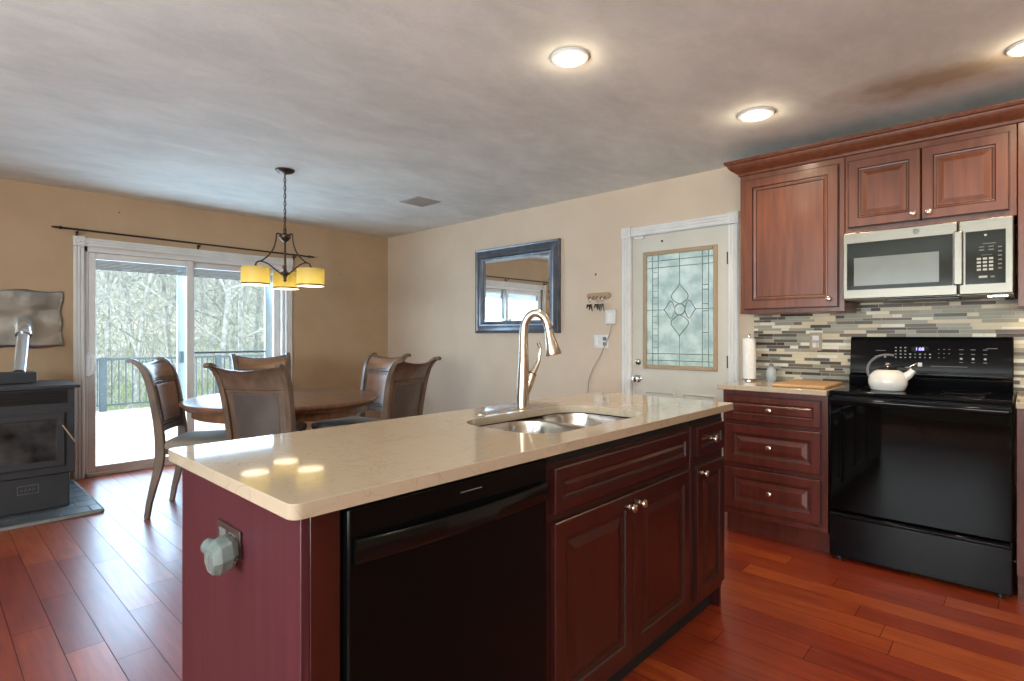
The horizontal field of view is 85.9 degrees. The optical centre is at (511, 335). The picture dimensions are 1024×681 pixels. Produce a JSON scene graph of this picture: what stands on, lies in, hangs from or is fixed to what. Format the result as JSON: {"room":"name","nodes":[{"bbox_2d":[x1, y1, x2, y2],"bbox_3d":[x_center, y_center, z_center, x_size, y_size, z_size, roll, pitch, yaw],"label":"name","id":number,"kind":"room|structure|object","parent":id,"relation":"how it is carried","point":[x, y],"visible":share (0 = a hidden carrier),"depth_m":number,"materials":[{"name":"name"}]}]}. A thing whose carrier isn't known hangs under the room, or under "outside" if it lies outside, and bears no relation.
{"room":"kitchen","nodes":[
{"label":"kitchen","id":0,"kind":"room"},
{"bbox_2d":[0,178,387,478],"bbox_3d":[-4.080,-0.010,4.299,0.150,2.440,7.550,0,0,43],"label":"wall","id":1,"kind":"structure","parent":0,"point":[336,325],"depth_m":5.44,"materials":[{"name":"beige paint"}]},
{"bbox_2d":[0,289,63,347],"bbox_3d":[-4.046,-0.137,4.201,0.013,0.474,0.979,0,0,43],"label":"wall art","id":2,"kind":"object","parent":1,"relation":"attached to","point":[43,309],"visible":0.88,"depth_m":4.42,"materials":[{"name":"metal"}]},
{"bbox_2d":[73,246,84,479],"bbox_3d":[-3.650,0.226,4.636,0.022,1.968,0.076,0,0,43],"label":"trim","id":3,"kind":"structure","parent":1,"relation":"attached to","point":[78,251],"depth_m":4.63,"materials":[{"name":"white paint"}]},
{"bbox_2d":[73,235,84,246],"bbox_3d":[-3.645,-0.800,4.632,0.034,0.082,0.082,0,0,43],"label":"trim","id":4,"kind":"structure","parent":1,"relation":"attached to","point":[77,240],"depth_m":4.62,"materials":[{"name":"white paint"}]},
{"bbox_2d":[96,260,186,275],"bbox_3d":[-3.357,-0.618,5.010,0.010,0.085,0.705,0,0,43],"label":"raised blind","id":5,"kind":"object","parent":1,"relation":"attached to","point":[144,263],"depth_m":5.01,"materials":[{"name":"white fabric"}]},
{"bbox_2d":[51,226,313,259],"bbox_3d":[-2.988,-0.867,5.311,0.074,0.074,2.270,0,0,43],"label":"curtain rod","id":6,"kind":"object","parent":1,"relation":"attached to","point":[59,227],"visible":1,"depth_m":5.08,"materials":[{"name":"black metal"}]},
{"bbox_2d":[85,238,283,264],"bbox_3d":[-3.034,-0.798,5.300,0.022,0.073,1.734,0,0,43],"label":"trim","id":7,"kind":"structure","parent":1,"relation":"attached to","point":[89,242],"depth_m":5.17,"materials":[{"name":"white paint"}]},
{"bbox_2d":[85,246,284,477],"bbox_3d":[-3.076,0.217,5.339,0.186,1.985,1.750,0,0,43],"label":"door","id":8,"kind":"structure","parent":1,"relation":"in","point":[193,265],"depth_m":4.99,"materials":[{"name":"white plastic"}]},
{"bbox_2d":[177,267,272,435],"bbox_3d":[-2.927,0.220,5.671,0.044,1.920,0.930,0,0,43],"label":"screen door","id":9,"kind":"structure","parent":8,"relation":"attached to","point":[181,280],"depth_m":5.37,"materials":[{"name":"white metal"}]},
{"bbox_2d":[195,268,272,282],"bbox_3d":[-2.836,-0.618,5.652,0.010,0.085,0.775,0,0,43],"label":"raised blind","id":10,"kind":"object","parent":1,"relation":"attached to","point":[235,272],"depth_m":5.54,"materials":[{"name":"white fabric"}]},
{"bbox_2d":[285,266,291,379],"bbox_3d":[-2.418,0.226,5.963,0.022,1.968,0.076,0,0,43],"label":"trim","id":11,"kind":"structure","parent":1,"relation":"attached to","point":[288,293],"depth_m":5.95,"materials":[{"name":"white paint"}]},
{"bbox_2d":[286,258,292,265],"bbox_3d":[-2.414,-0.800,5.959,0.034,0.082,0.082,0,0,43],"label":"trim","id":12,"kind":"structure","parent":1,"relation":"attached to","point":[289,261],"depth_m":5.95,"materials":[{"name":"white paint"}]},
{"bbox_2d":[200,534,238,574],"bbox_3d":[-0.648,0.479,1.216,0.107,0.073,0.053,0,0,43],"label":"air freshener","id":13,"kind":"object","parent":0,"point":[221,553],"visible":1,"depth_m":1.19,"materials":[{"name":"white plastic"}]},
{"bbox_2d":[200,537,214,552],"bbox_3d":[-0.675,0.474,1.235,0.039,0.038,0.036,0,0,30],"label":"oil bottle","id":14,"kind":"object","parent":13,"relation":"on","point":[206,542],"depth_m":1.22,"materials":[{"name":"white plastic"}]},
{"bbox_2d":[217,518,241,559],"bbox_3d":[-0.648,0.463,1.257,0.136,0.062,0.008,0,0,43],"label":"wall outlet","id":15,"kind":"object","parent":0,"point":[223,527],"visible":0.57,"depth_m":1.24,"materials":[{"name":"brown plastic"}]},
{"bbox_2d":[219,526,234,537],"bbox_3d":[-0.650,0.462,1.255,0.092,0.036,0.002,0,0,43],"label":"socket","id":16,"kind":"object","parent":15,"relation":"attached to","point":[222,529],"depth_m":1.26,"materials":[{"name":"grey plastic"}]},
{"bbox_2d":[0,0,1023,237],"bbox_3d":[-0.588,-1.290,1.160,9.540,0.120,7.400,0,0,43],"label":"ceiling","id":17,"kind":"structure","parent":0,"point":[373,106],"depth_m":2.77,"materials":[{"name":"paint"}]},
{"bbox_2d":[240,167,324,289],"bbox_3d":[-1.720,-0.796,4.038,0.567,0.868,0.513,0,0,43],"label":"chandelier","id":18,"kind":"object","parent":17,"relation":"hanging from","point":[251,275],"visible":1,"depth_m":3.99,"materials":[{"name":"yellow glass"}]},
{"bbox_2d":[241,284,268,285],"bbox_3d":[-1.828,-0.365,3.921,0.185,0.007,0.185,0,0,43],"label":"diffuser","id":19,"kind":"object","parent":18,"relation":"attached to","point":[241,284],"depth_m":3.90,"materials":[{"name":"white glass"}]},
{"bbox_2d":[273,288,298,289],"bbox_3d":[-1.756,-0.365,4.273,0.185,0.007,0.185,0,0,43],"label":"diffuser","id":20,"kind":"object","parent":18,"relation":"attached to","point":[273,288],"depth_m":4.25,"materials":[{"name":"white glass"}]},
{"bbox_2d":[297,285,323,286],"bbox_3d":[-1.475,-0.365,4.029,0.185,0.007,0.185,0,0,43],"label":"diffuser","id":21,"kind":"object","parent":18,"relation":"attached to","point":[297,285],"depth_m":4.01,"materials":[{"name":"white glass"}]},
{"bbox_2d":[399,196,439,206],"bbox_3d":[-0.842,-1.225,5.032,0.280,0.008,0.270,0,0,43],"label":"ceiling vent","id":22,"kind":"object","parent":17,"relation":"in","point":[417,201],"visible":1,"depth_m":5.01,"materials":[{"name":"white metal"}]},
{"bbox_2d":[551,47,588,67],"bbox_3d":[0.256,-1.224,2.425,0.170,0.012,0.170,0,0,43],"label":"recessed light","id":23,"kind":"object","parent":17,"relation":"in","point":[569,57],"visible":1,"depth_m":2.42,"materials":[{"name":"white glass"}]},
{"bbox_2d":[737,107,774,121],"bbox_3d":[1.352,-1.224,3.047,0.194,0.012,0.194,0,0,43],"label":"recessed light","id":24,"kind":"object","parent":17,"relation":"in","point":[756,114],"visible":1,"depth_m":3.05,"materials":[{"name":"white glass"}]},
{"bbox_2d":[1005,40,1023,56],"bbox_3d":[2.199,-1.224,2.325,0.170,0.012,0.170,0,0,43],"label":"recessed light","id":25,"kind":"object","parent":17,"relation":"in","point":[1016,50],"visible":1,"depth_m":2.36,"materials":[{"name":"white glass"}]},
{"bbox_2d":[0,464,1023,680],"bbox_3d":[-0.628,1.240,1.095,9.510,0.060,7.250,0,0,43],"label":"floor","id":26,"kind":"structure","parent":0,"point":[94,597],"depth_m":2.39,"materials":[{"name":"brown wood"}]},
{"bbox_2d":[0,479,103,531],"bbox_3d":[-3.792,1.198,3.602,1.219,0.024,1.620,0,0,43],"label":"hearth pad","id":27,"kind":"object","parent":26,"relation":"on","point":[82,503],"visible":0.42,"depth_m":3.69,"materials":[{"name":"tile"}]},
{"bbox_2d":[0,379,79,516],"bbox_3d":[-3.508,0.762,3.784,0.710,0.847,0.763,0,0,43],"label":"stove","id":28,"kind":"object","parent":27,"relation":"on","point":[37,420],"visible":1,"depth_m":3.71,"materials":[{"name":"black metal"}]},
{"bbox_2d":[0,315,36,384],"bbox_3d":[-3.719,0.086,4.110,0.643,0.504,0.244,0,0,43],"label":"pipe","id":29,"kind":"object","parent":28,"relation":"on","point":[23,325],"visible":1,"depth_m":4.03,"materials":[{"name":"silver metal"}]},
{"bbox_2d":[126,356,226,518],"bbox_3d":[-2.228,0.680,3.892,0.686,1.063,0.515,0,0,-12],"label":"dining chair","id":30,"kind":"object","parent":26,"relation":"on","point":[160,376],"visible":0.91,"depth_m":3.75,"materials":[{"name":"brown wood"}]},
{"bbox_2d":[155,381,179,421],"bbox_3d":[-2.420,0.456,3.853,0.075,0.252,0.301,0,0,-12],"label":"cushion","id":31,"kind":"object","parent":30,"relation":"on","point":[166,390],"depth_m":3.88,"materials":[{"name":"brown leather"}]},
{"bbox_2d":[203,363,295,440],"bbox_3d":[-1.404,0.680,3.332,0.515,1.063,0.686,0,0,13],"label":"dining chair","id":32,"kind":"object","parent":26,"relation":"on","point":[256,403],"visible":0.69,"depth_m":3.10,"materials":[{"name":"brown wood"}]},
{"bbox_2d":[182,468,339,680],"bbox_3d":[-0.617,0.773,1.290,0.684,0.874,0.081,0,0,43],"label":"island end panel","id":33,"kind":"object","parent":26,"relation":"on","point":[275,615],"visible":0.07,"depth_m":1.16,"materials":[{"name":"brown wood"}]},
{"bbox_2d":[230,352,306,430],"bbox_3d":[-2.041,0.680,4.589,0.515,1.063,0.686,0,0,-33],"label":"dining chair","id":34,"kind":"object","parent":26,"relation":"on","point":[240,363],"visible":0.23,"depth_m":4.77,"materials":[{"name":"brown wood"}]},
{"bbox_2d":[179,388,377,431],"bbox_3d":[-1.682,0.827,4.075,1.344,0.759,1.344,0,0,43],"label":"dining table","id":35,"kind":"object","parent":26,"relation":"on","point":[311,404],"visible":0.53,"depth_m":3.74,"materials":[{"name":"brown wood"}]},
{"bbox_2d":[310,352,410,429],"bbox_3d":[-1.267,0.680,4.602,0.515,1.063,0.686,0,0,37],"label":"dining chair","id":36,"kind":"object","parent":26,"relation":"on","point":[376,367],"visible":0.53,"depth_m":4.77,"materials":[{"name":"brown wood"}]},
{"bbox_2d":[366,373,386,403],"bbox_3d":[-1.150,0.456,4.758,0.301,0.252,0.075,0,0,37],"label":"cushion","id":37,"kind":"object","parent":36,"relation":"on","point":[375,382],"depth_m":4.78,"materials":[{"name":"brown leather"}]},
{"bbox_2d":[381,356,440,419],"bbox_3d":[-0.930,0.680,3.961,0.686,1.063,0.515,0,0,25],"label":"dining chair","id":38,"kind":"object","parent":26,"relation":"on","point":[406,383],"visible":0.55,"depth_m":3.80,"materials":[{"name":"brown wood"}]},
{"bbox_2d":[340,458,547,680],"bbox_3d":[-0.331,0.776,1.513,0.656,0.868,0.623,0,0,43],"label":"dishwasher","id":39,"kind":"object","parent":26,"relation":"on","point":[446,581],"visible":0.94,"depth_m":1.27,"materials":[{"name":"black plastic"}]},
{"bbox_2d":[479,413,560,426],"bbox_3d":[-0.213,0.773,2.215,0.018,0.874,1.948,0,0,43],"label":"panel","id":40,"kind":"object","parent":26,"relation":"on","point":[554,413],"visible":0.02,"depth_m":2.46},
{"bbox_2d":[544,412,689,680],"bbox_3d":[0.192,0.773,2.092,0.685,0.874,0.928,0,0,43],"label":"base cabinet","id":41,"kind":"object","parent":26,"relation":"on","point":[618,511],"visible":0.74,"depth_m":1.80,"materials":[{"name":"brown wood"}]},
{"bbox_2d":[169,392,732,520],"bbox_3d":[0.040,0.320,1.999,0.738,0.030,2.075,0,0,43],"label":"countertop","id":42,"kind":"structure","parent":41,"relation":"on","point":[299,475],"depth_m":1.48,"materials":[{"name":"beige stone"}]},
{"bbox_2d":[474,309,560,414],"bbox_3d":[0.011,0.095,2.268,0.386,0.420,0.151,0,0,-25],"label":"faucet","id":43,"kind":"object","parent":42,"relation":"on","point":[526,378],"visible":1,"depth_m":2.31,"materials":[{"name":"silver metal"}]},
{"bbox_2d":[481,413,628,432],"bbox_3d":[0.177,0.446,2.068,0.445,0.208,0.728,0,0,43],"label":"sink","id":44,"kind":"object","parent":42,"relation":"in","point":[563,422],"visible":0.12,"depth_m":2.20,"materials":[{"name":"metal"}]},
{"bbox_2d":[575,412,723,629],"bbox_3d":[0.617,0.773,2.553,0.690,0.873,0.322,0,0,43],"label":"base cabinet","id":45,"kind":"object","parent":26,"relation":"on","point":[706,433],"visible":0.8,"depth_m":2.32,"materials":[{"name":"brown wood"}]},
{"bbox_2d":[723,389,830,552],"bbox_3d":[1.711,0.770,3.424,0.581,0.880,0.633,0,0,43],"label":"base cabinet","id":46,"kind":"object","parent":26,"relation":"on","point":[776,450],"visible":0.91,"depth_m":3.20,"materials":[{"name":"brown wood"}]},
{"bbox_2d":[717,379,848,395],"bbox_3d":[1.706,0.313,3.433,0.605,0.030,0.629,0,0,43],"label":"countertop","id":47,"kind":"structure","parent":46,"relation":"on","point":[760,385],"depth_m":3.25,"materials":[{"name":"beige stone"}]},
{"bbox_2d":[742,334,755,380],"bbox_3d":[1.593,0.141,3.693,0.089,0.314,0.089,0,0,43],"label":"paper towel roll","id":48,"kind":"object","parent":47,"relation":"on","point":[748,344],"visible":1,"depth_m":3.66,"materials":[{"name":"white paper"}]},
{"bbox_2d":[766,358,776,380],"bbox_3d":[1.719,0.222,3.644,0.063,0.151,0.062,0,0,17],"label":"soap bottle","id":49,"kind":"object","parent":47,"relation":"on","point":[771,374],"visible":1,"depth_m":3.62,"materials":[{"name":"clear glass"}]},
{"bbox_2d":[772,379,842,388],"bbox_3d":[1.785,0.289,3.316,0.285,0.018,0.430,0,0,43],"label":"cutting board","id":50,"kind":"object","parent":47,"relation":"on","point":[796,383],"visible":1,"depth_m":3.24,"materials":[{"name":"brown wood"}]},
{"bbox_2d":[829,337,1014,598],"bbox_3d":[2.194,0.608,2.956,0.746,1.205,0.658,0,0,43],"label":"range","id":51,"kind":"object","parent":26,"relation":"on","point":[922,475],"visible":0.93,"depth_m":2.78,"materials":[{"name":"black metal"}]},
{"bbox_2d":[866,354,916,390],"bbox_3d":[2.055,0.196,3.004,0.185,0.199,0.185,0,0,-2],"label":"tea kettle","id":52,"kind":"object","parent":51,"relation":"on","point":[887,378],"visible":1,"depth_m":2.95,"materials":[{"name":"white ceramic"}]},
{"bbox_2d":[829,385,1014,404],"bbox_3d":[2.184,0.304,2.945,0.745,0.019,0.531,0,0,43],"label":"cooktop","id":53,"kind":"object","parent":51,"relation":"in","point":[936,394],"depth_m":2.83,"materials":[{"name":"black glass"}]},
{"bbox_2d":[1017,409,1023,598],"bbox_3d":[2.784,0.770,2.426,0.820,0.880,0.635,0,0,43],"label":"base cabinet","id":54,"kind":"object","parent":26,"relation":"on","point":[1020,412],"visible":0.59,"depth_m":2.50,"materials":[{"name":"brown wood"}]},
{"bbox_2d":[1016,392,1023,408],"bbox_3d":[2.786,0.313,2.430,0.822,0.030,0.629,0,0,43],"label":"countertop","id":55,"kind":"structure","parent":54,"relation":"on","point":[1020,395],"depth_m":2.54,"materials":[{"name":"beige stone"}]},
{"bbox_2d":[388,139,1017,561],"bbox_3d":[1.933,-0.010,3.765,9.390,2.440,0.150,0,0,43],"label":"wall","id":56,"kind":"structure","parent":0,"point":[431,272],"depth_m":5.21,"materials":[{"name":"beige paint"}]},
{"bbox_2d":[475,238,560,332],"bbox_3d":[0.026,-0.461,5.404,1.115,0.866,0.040,0,0,43],"label":"wall mirror","id":57,"kind":"object","parent":56,"relation":"attached to","point":[512,281],"visible":0.93,"depth_m":5.39,"materials":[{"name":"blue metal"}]},
{"bbox_2d":[485,253,548,320],"bbox_3d":[0.034,-0.461,5.412,0.871,0.622,0.006,0,0,43],"label":"mirror glass","id":58,"kind":"object","parent":57,"relation":"attached to","point":[515,284],"depth_m":5.40,"materials":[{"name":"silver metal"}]},
{"bbox_2d":[587,292,610,299],"bbox_3d":[0.740,-0.341,4.743,0.240,0.062,0.040,0,0,43],"label":"key rack","id":59,"kind":"object","parent":56,"relation":"attached to","point":[606,295],"visible":1,"depth_m":4.74,"materials":[{"name":"beige wood"}]},
{"bbox_2d":[598,298,603,310],"bbox_3d":[0.762,-0.269,4.702,0.059,0.112,0.033,0,0,22],"label":"bunch","id":60,"kind":"object","parent":59,"relation":"hanging from","point":[600,305],"visible":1,"depth_m":4.70,"materials":[{"name":"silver metal"}]},
{"bbox_2d":[594,335,608,347],"bbox_3d":[0.768,0.046,4.737,0.150,0.117,0.010,0,0,43],"label":"switch plate","id":61,"kind":"object","parent":56,"relation":"attached to","point":[599,340],"visible":1,"depth_m":4.74,"materials":[{"name":"white plastic"}]},
{"bbox_2d":[587,310,616,392],"bbox_3d":[0.765,0.294,4.726,0.300,1.032,0.030,0,0,43],"label":"box","id":62,"kind":"object","parent":56,"relation":"attached to","point":[610,315],"visible":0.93,"depth_m":4.66,"materials":[{"name":"white plastic"}]},
{"bbox_2d":[621,227,631,238],"bbox_3d":[0.946,-0.852,4.557,0.086,0.086,0.034,0,0,43],"label":"trim","id":63,"kind":"structure","parent":56,"relation":"attached to","point":[625,232],"depth_m":4.54,"materials":[{"name":"white paint"}]},
{"bbox_2d":[622,238,631,393],"bbox_3d":[0.950,0.201,4.561,0.090,2.018,0.022,0,0,43],"label":"trim","id":64,"kind":"structure","parent":56,"relation":"attached to","point":[626,243],"depth_m":4.55,"materials":[{"name":"white paint"}]},
{"bbox_2d":[631,214,726,236],"bbox_3d":[1.275,-0.852,4.259,0.801,0.076,0.022,0,0,43],"label":"trim","id":65,"kind":"structure","parent":56,"relation":"attached to","point":[721,219],"depth_m":4.23,"materials":[{"name":"white paint"}]},
{"bbox_2d":[632,224,728,455],"bbox_3d":[1.312,0.193,4.300,0.817,2.035,0.192,0,0,43],"label":"door","id":66,"kind":"structure","parent":56,"relation":"in","point":[680,278],"depth_m":4.28,"materials":[{"name":"beige paint"}]},
{"bbox_2d":[728,223,738,381],"bbox_3d":[1.595,0.201,3.962,0.076,2.018,0.022,0,0,43],"label":"trim","id":67,"kind":"structure","parent":56,"relation":"attached to","point":[733,229],"depth_m":3.95,"materials":[{"name":"white paint"}]},
{"bbox_2d":[727,211,739,223],"bbox_3d":[1.591,-0.852,3.958,0.082,0.082,0.034,0,0,43],"label":"trim","id":68,"kind":"structure","parent":56,"relation":"attached to","point":[732,217],"depth_m":3.94,"materials":[{"name":"white paint"}]},
{"bbox_2d":[740,157,855,314],"bbox_3d":[1.817,-0.599,3.521,0.602,0.907,0.364,0,0,43],"label":"upper cabinet","id":69,"kind":"object","parent":56,"relation":"attached to","point":[792,219],"visible":0.98,"depth_m":3.40,"materials":[{"name":"brown wood"}]},
{"bbox_2d":[754,296,1023,391],"bbox_3d":[2.503,0.042,3.126,2.185,0.513,0.011,0,0,43],"label":"backsplash","id":70,"kind":"structure","parent":56,"relation":"attached to","point":[784,338],"depth_m":3.41,"materials":[{"name":"tile"}]},
{"bbox_2d":[809,333,821,350],"bbox_3d":[1.976,0.036,3.586,0.073,0.117,0.032,0,0,43],"label":"wall outlet","id":71,"kind":"object","parent":70,"relation":"attached to","point":[815,339],"visible":1,"depth_m":3.59,"materials":[{"name":"beige plastic"}]},
{"bbox_2d":[812,336,818,347],"bbox_3d":[1.983,0.036,3.592,0.038,0.079,0.002,0,0,43],"label":"socket","id":72,"kind":"object","parent":71,"relation":"attached to","point":[815,339],"depth_m":3.58,"materials":[{"name":"plastic"}]},
{"bbox_2d":[845,124,1016,233],"bbox_3d":[2.311,-0.824,3.063,0.740,0.456,0.364,0,0,43],"label":"upper cabinet","id":73,"kind":"object","parent":56,"relation":"attached to","point":[973,175],"visible":0.98,"depth_m":2.92,"materials":[{"name":"brown wood"}]},
{"bbox_2d":[843,215,1014,302],"bbox_3d":[2.284,-0.392,3.039,0.727,0.396,0.413,0,0,43],"label":"microwave","id":74,"kind":"object","parent":73,"relation":"attached to","point":[966,259],"visible":1,"depth_m":2.88,"materials":[{"name":"silver metal"}]},
{"bbox_2d":[1018,122,1023,308],"bbox_3d":[2.865,-0.599,2.548,0.767,0.907,0.364,0,0,43],"label":"upper cabinet","id":75,"kind":"object","parent":56,"relation":"attached to","point":[1020,125],"visible":1,"depth_m":2.71,"materials":[{"name":"brown wood"}]},
{"bbox_2d":[723,98,1023,176],"bbox_3d":[2.350,-1.095,3.006,2.246,0.094,0.393,0,0,43],"label":"crown molding","id":76,"kind":"structure","parent":75,"relation":"attached to","point":[1010,112],"depth_m":3.03,"materials":[{"name":"brown wood"}]},
{"bbox_3d":[-5.554,1.445,7.202,5.960,0.170,15.000,0,0,43],"label":"frame","id":77,"kind":"object","parent":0,"visible":0},
{"bbox_2d":[96,407,224,464],"bbox_3d":[-5.557,1.345,7.205,5.950,0.030,15.000,0,0,43],"label":"deck","id":78,"kind":"object","parent":77,"relation":"on","point":[122,435],"visible":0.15,"depth_m":7.50,"materials":[{"name":"white"}]},
{"bbox_2d":[96,354,263,411],"bbox_3d":[-7.404,0.855,9.500,0.100,0.950,15.850,0,0,43],"label":"deck railing","id":79,"kind":"object","parent":78,"relation":"on","point":[103,404],"visible":0.3,"depth_m":9.89,"materials":[{"name":"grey metal"}]},
{"label":"outside","id":80,"kind":"structure","parent":0,"visible":0},
{"bbox_2d":[96,262,263,410],"bbox_3d":[-20.314,-5.465,32.502,50.000,15.350,110.000,0,0,43],"label":"hillside","id":81,"kind":"structure","parent":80,"point":[122,337],"depth_m":20.52,"materials":[{"name":"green plant"}]},
{"bbox_2d":[96,305,98,411],"bbox_3d":[-9.892,-5.796,10.686,8.207,16.119,12.912,0,0,35],"label":"bare tree","id":82,"kind":"object","parent":81,"relation":"on","point":[97,408],"visible":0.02,"depth_m":11.47,"materials":[{"name":"grey plant"}]},
{"bbox_2d":[104,264,115,403],"bbox_3d":[-9.536,-4.433,14.773,6.380,12.529,10.037,0,0,21],"label":"bare tree","id":83,"kind":"object","parent":81,"relation":"on","point":[107,325],"visible":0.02,"depth_m":13.99,"materials":[{"name":"grey plant"}]},
{"bbox_2d":[96,263,152,305],"bbox_3d":[-11.847,-3.378,15.350,6.794,8.697,6.632,0,0,-33],"label":"bare tree","id":84,"kind":"object","parent":81,"relation":"on","point":[109,263],"visible":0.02,"depth_m":16.78,"materials":[{"name":"grey plant"}]},
{"bbox_2d":[117,268,154,357],"bbox_3d":[-12.979,-5.391,16.938,11.585,12.536,11.928,0,0,7],"label":"bare tree","id":85,"kind":"object","parent":81,"relation":"on","point":[129,277],"visible":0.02,"depth_m":17.26,"materials":[{"name":"grey plant"}]},
{"bbox_2d":[128,264,196,360],"bbox_3d":[-10.436,-4.559,14.203,9.617,12.310,9.388,0,0,36],"label":"bare tree","id":86,"kind":"object","parent":81,"relation":"on","point":[167,316],"visible":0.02,"depth_m":15.66,"materials":[{"name":"grey plant"}]},
{"bbox_2d":[96,261,235,408],"bbox_3d":[-8.728,-2.827,14.703,7.693,9.848,7.510,0,0,34],"label":"bare tree","id":87,"kind":"object","parent":81,"relation":"on","point":[138,350],"visible":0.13,"depth_m":13.47,"materials":[{"name":"grey plant"}]},
{"bbox_2d":[96,268,237,323],"bbox_3d":[-9.451,-2.853,9.859,6.900,10.241,7.606,0,0,-8],"label":"bare tree","id":88,"kind":"object","parent":81,"relation":"on","point":[126,315],"visible":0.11,"depth_m":12.23,"materials":[{"name":"grey plant"}]},
{"bbox_2d":[96,262,244,367],"bbox_3d":[-6.260,-2.982,12.651,9.988,10.496,9.700,0,0,-26],"label":"bare tree","id":89,"kind":"object","parent":81,"relation":"on","point":[229,298],"visible":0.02,"depth_m":12.87,"materials":[{"name":"grey plant"}]},
{"bbox_2d":[99,264,248,369],"bbox_3d":[-7.129,-3.579,15.738,10.174,11.009,10.476,0,0,20],"label":"bare tree","id":90,"kind":"object","parent":81,"relation":"on","point":[245,288],"visible":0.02,"depth_m":15.39,"materials":[{"name":"grey plant"}]},
{"bbox_2d":[96,263,263,410],"bbox_3d":[-11.901,-3.343,28.037,31.438,11.125,35.878,0,0,43],"label":"trees","id":91,"kind":"object","parent":81,"relation":"on","point":[205,302],"visible":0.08,"depth_m":18.20,"materials":[{"name":"grey plant"}]},
{"bbox_2d":[199,276,205,306],"bbox_3d":[-13.973,-7.099,22.981,10.827,11.715,11.148,0,0,-28],"label":"bare tree","id":92,"kind":"object","parent":81,"relation":"on","point":[203,299],"visible":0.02,"depth_m":23.73,"materials":[{"name":"grey plant"}]},
{"bbox_2d":[160,271,263,354],"bbox_3d":[-6.797,-3.994,14.297,8.385,12.445,9.242,0,0,2],"label":"bare tree","id":93,"kind":"object","parent":81,"relation":"on","point":[241,313],"visible":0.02,"depth_m":14.46,"materials":[{"name":"grey plant"}]},
{"bbox_2d":[212,277,217,304],"bbox_3d":[-13.577,-8.497,25.299,9.562,14.192,10.540,0,0,19],"label":"bare tree","id":94,"kind":"object","parent":81,"relation":"on","point":[216,282],"visible":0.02,"depth_m":24.72,"materials":[{"name":"grey plant"}]},
{"bbox_2d":[220,279,227,358],"bbox_3d":[-11.298,-6.890,18.994,12.370,15.442,7.863,0,0,-21],"label":"bare tree","id":95,"kind":"object","parent":81,"relation":"on","point":[222,291],"visible":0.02,"depth_m":18.90,"materials":[{"name":"grey plant"}]},
{"bbox_2d":[196,272,261,352],"bbox_3d":[-8.069,-5.213,21.086,8.951,11.737,9.169,0,0,-24],"label":"bare tree","id":96,"kind":"object","parent":81,"relation":"on","point":[258,287],"visible":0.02,"depth_m":20.07,"materials":[{"name":"grey plant"}]},
{"bbox_2d":[212,278,263,335],"bbox_3d":[-6.923,-2.808,17.031,6.961,9.373,6.315,0,0,-7],"label":"bare tree","id":97,"kind":"object","parent":81,"relation":"on","point":[212,278],"visible":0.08,"depth_m":17.75,"materials":[{"name":"grey plant"}]},
{"bbox_2d":[246,290,263,315],"bbox_3d":[-7.238,-3.094,17.894,6.919,8.856,6.754,0,0,10],"label":"bare tree","id":98,"kind":"object","parent":81,"relation":"on","point":[258,290],"visible":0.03,"depth_m":19.96,"materials":[{"name":"grey plant"}]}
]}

